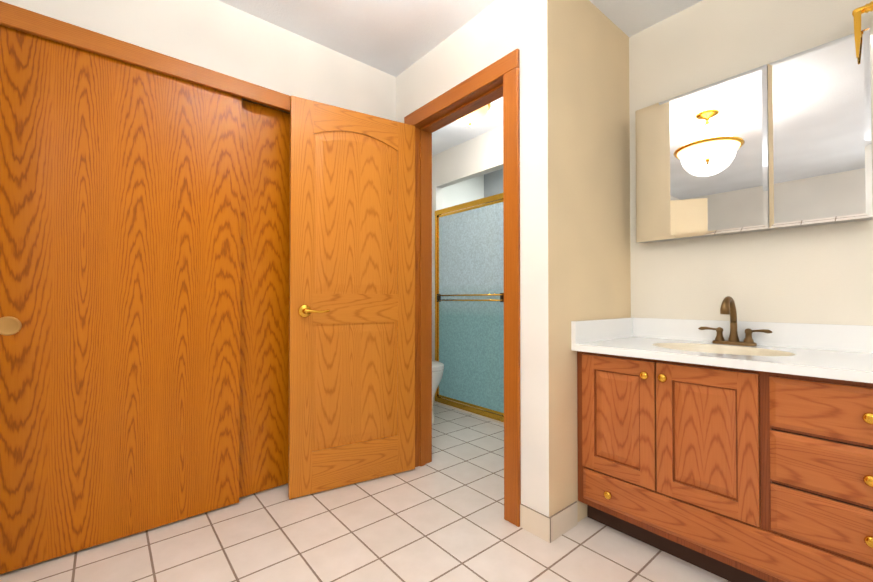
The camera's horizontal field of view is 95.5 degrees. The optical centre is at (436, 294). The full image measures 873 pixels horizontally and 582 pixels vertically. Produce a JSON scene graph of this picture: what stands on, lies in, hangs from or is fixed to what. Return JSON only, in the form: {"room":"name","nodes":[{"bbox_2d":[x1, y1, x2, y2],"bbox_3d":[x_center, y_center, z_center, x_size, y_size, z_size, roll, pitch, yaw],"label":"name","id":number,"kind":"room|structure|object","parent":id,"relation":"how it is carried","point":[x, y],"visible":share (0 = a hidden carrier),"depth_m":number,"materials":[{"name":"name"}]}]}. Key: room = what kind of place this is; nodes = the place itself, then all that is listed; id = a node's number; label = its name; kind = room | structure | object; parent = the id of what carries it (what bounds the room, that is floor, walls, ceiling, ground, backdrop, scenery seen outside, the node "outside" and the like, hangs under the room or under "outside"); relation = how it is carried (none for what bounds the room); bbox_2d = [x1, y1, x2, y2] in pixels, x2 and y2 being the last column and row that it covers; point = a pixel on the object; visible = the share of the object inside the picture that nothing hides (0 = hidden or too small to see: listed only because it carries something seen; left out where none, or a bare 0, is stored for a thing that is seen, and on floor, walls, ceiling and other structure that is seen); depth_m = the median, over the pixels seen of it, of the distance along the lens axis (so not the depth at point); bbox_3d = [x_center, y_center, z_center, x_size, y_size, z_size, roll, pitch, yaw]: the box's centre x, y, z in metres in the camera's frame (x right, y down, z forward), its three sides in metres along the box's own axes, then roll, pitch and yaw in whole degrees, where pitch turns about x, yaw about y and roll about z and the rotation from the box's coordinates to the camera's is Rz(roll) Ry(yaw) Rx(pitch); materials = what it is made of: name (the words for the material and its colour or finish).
{"room":"bathroom","nodes":[
{"label":"bathroom","id":0,"kind":"room"},
{"bbox_2d":[0,0,395,120],"bbox_3d":[-1.682,-0.194,1.434,3.600,2.440,0.120,1,-1,-40],"label":"wall","id":1,"kind":"structure","parent":0,"point":[221,37],"depth_m":1.95,"materials":[{"name":"white paint"}]},
{"bbox_2d":[0,25,241,573],"bbox_3d":[-1.310,0.018,1.698,0.857,2.022,0.050,1,-1,-40],"label":"closet door","id":2,"kind":"structure","parent":1,"relation":"in","point":[120,234],"depth_m":1.64,"materials":[{"name":"brown wood"}]},
{"bbox_2d":[0,1,290,111],"bbox_3d":[-0.978,-1.013,1.940,1.875,0.080,0.022,1,-1,-40],"label":"trim","id":3,"kind":"structure","parent":1,"relation":"attached to","point":[34,23],"depth_m":1.67,"materials":[{"name":"brown wood"}]},
{"bbox_2d":[239,100,289,497],"bbox_3d":[-0.698,0.019,2.266,0.890,2.010,0.034,1,-1,-40],"label":"closet door","id":4,"kind":"structure","parent":1,"relation":"in","point":[264,299],"depth_m":2.08,"materials":[{"name":"brown wood"}]},
{"bbox_2d":[242,98,289,113],"bbox_3d":[-1.004,-0.994,1.998,1.746,0.005,0.098,1,-1,-40],"label":"track rail","id":5,"kind":"object","parent":1,"relation":"attached to","point":[265,105],"depth_m":2.08,"materials":[{"name":"brown metal"}]},
{"bbox_2d":[0,401,729,581],"bbox_3d":[-0.049,1.049,0.944,5.900,0.060,5.300,1,-1,-40],"label":"floor","id":6,"kind":"structure","parent":0,"point":[439,517],"depth_m":1.64,"materials":[{"name":"tile"}]},
{"bbox_2d":[432,360,443,422],"bbox_3d":[-0.222,0.644,3.420,0.470,0.815,0.720,1,-1,-40],"label":"toilet","id":7,"kind":"object","parent":6,"relation":"on","point":[437,370],"visible":0.17,"depth_m":3.19,"materials":[{"name":"white ceramic"}]},
{"bbox_2d":[571,296,872,581],"bbox_3d":[1.201,0.516,1.502,0.588,1.022,1.170,1,-1,-40],"label":"bathroom vanity","id":8,"kind":"object","parent":6,"relation":"on","point":[733,449],"visible":1,"depth_m":1.38,"materials":[{"name":"brown wood"}]},
{"bbox_2d":[218,0,702,174],"bbox_3d":[-0.049,-1.450,0.976,5.900,0.060,5.300,1,-1,-40],"label":"ceiling","id":9,"kind":"structure","parent":0,"point":[395,38],"depth_m":2.05,"materials":[{"name":"paint"}]},
{"bbox_2d":[457,103,490,125],"bbox_3d":[0.247,-1.317,2.914,0.304,0.158,0.304,1,-1,-40],"label":"light","id":10,"kind":"object","parent":9,"relation":"attached to","point":[476,117],"visible":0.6,"depth_m":2.87,"materials":[{"name":"white glass"}]},
{"bbox_2d":[442,175,483,208],"bbox_3d":[-0.177,-0.161,4.017,2.020,2.440,0.120,1,-1,-40],"label":"wall","id":11,"kind":"structure","parent":0,"point":[468,190],"depth_m":4.35,"materials":[{"name":"white paint"}]},
{"bbox_2d":[432,125,502,400],"bbox_3d":[0.591,-0.171,3.252,0.080,2.440,2.040,1,-1,-40],"label":"wall","id":12,"kind":"structure","parent":0,"point":[480,155],"depth_m":3.65,"materials":[{"name":"white paint"}]},
{"bbox_2d":[434,193,503,424],"bbox_3d":[0.606,0.110,3.170,0.097,1.875,1.895,1,-1,-40],"label":"shower door","id":13,"kind":"structure","parent":12,"relation":"attached to","point":[469,295],"depth_m":3.51,"materials":[{"name":"teal glass"}]},
{"bbox_2d":[396,0,564,516],"bbox_3d":[-0.202,-0.180,2.564,0.120,2.440,2.240,1,-1,-40],"label":"wall","id":14,"kind":"structure","parent":0,"point":[530,30],"depth_m":1.73,"materials":[{"name":"white paint"}]},
{"bbox_2d":[404,49,520,526],"bbox_3d":[0.140,-0.033,2.151,0.156,2.135,0.880,1,-1,-40],"label":"door frame","id":15,"kind":"structure","parent":14,"relation":"attached to","point":[506,67],"depth_m":1.94,"materials":[{"name":"brown wood"}]},
{"bbox_2d":[288,95,414,498],"bbox_3d":[-0.435,0.011,2.189,0.715,2.032,0.148,0,-1,-30],"label":"door leaf","id":16,"kind":"structure","parent":15,"relation":"attached to","point":[351,412],"depth_m":2.15,"materials":[{"name":"brown wood"}]},
{"bbox_2d":[520,501,577,542],"bbox_3d":[-0.135,0.959,0.158,4.360,0.100,3.800,1,-1,-40],"label":"baseboard","id":17,"kind":"structure","parent":14,"relation":"attached to","point":[552,528],"depth_m":1.70,"materials":[{"name":"beige tile"}]},
{"bbox_2d":[484,169,502,197],"bbox_3d":[1.218,-0.164,3.827,0.120,2.440,2.120,1,-1,-40],"label":"wall","id":18,"kind":"structure","parent":0,"point":[493,183],"depth_m":4.44,"materials":[{"name":"paint"}]},
{"bbox_2d":[563,0,630,521],"bbox_3d":[0.768,-0.187,1.994,0.640,2.440,0.120,1,-1,-40],"label":"wall","id":19,"kind":"structure","parent":0,"point":[597,280],"depth_m":1.90,"materials":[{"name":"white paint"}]},
{"bbox_2d":[629,0,872,325],"bbox_3d":[1.951,-0.198,1.169,0.120,2.440,2.900,1,-1,-40],"label":"wall","id":20,"kind":"structure","parent":0,"point":[819,274],"depth_m":1.77,"materials":[{"name":"beige paint"}]},
{"bbox_2d":[635,28,872,242],"bbox_3d":[1.322,-0.610,1.756,0.095,0.680,0.818,1,-1,-40],"label":"upper cabinet","id":21,"kind":"object","parent":20,"relation":"attached to","point":[785,143],"visible":1,"depth_m":1.64,"materials":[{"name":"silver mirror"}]},
{"bbox_2d":[852,1,872,57],"bbox_3d":[1.798,-0.957,1.151,0.146,0.213,0.812,1,-1,-40],"label":"brass sconce","id":22,"kind":"object","parent":20,"relation":"attached to","point":[859,11],"visible":1,"depth_m":1.41,"materials":[{"name":"gold metal"}]}
]}

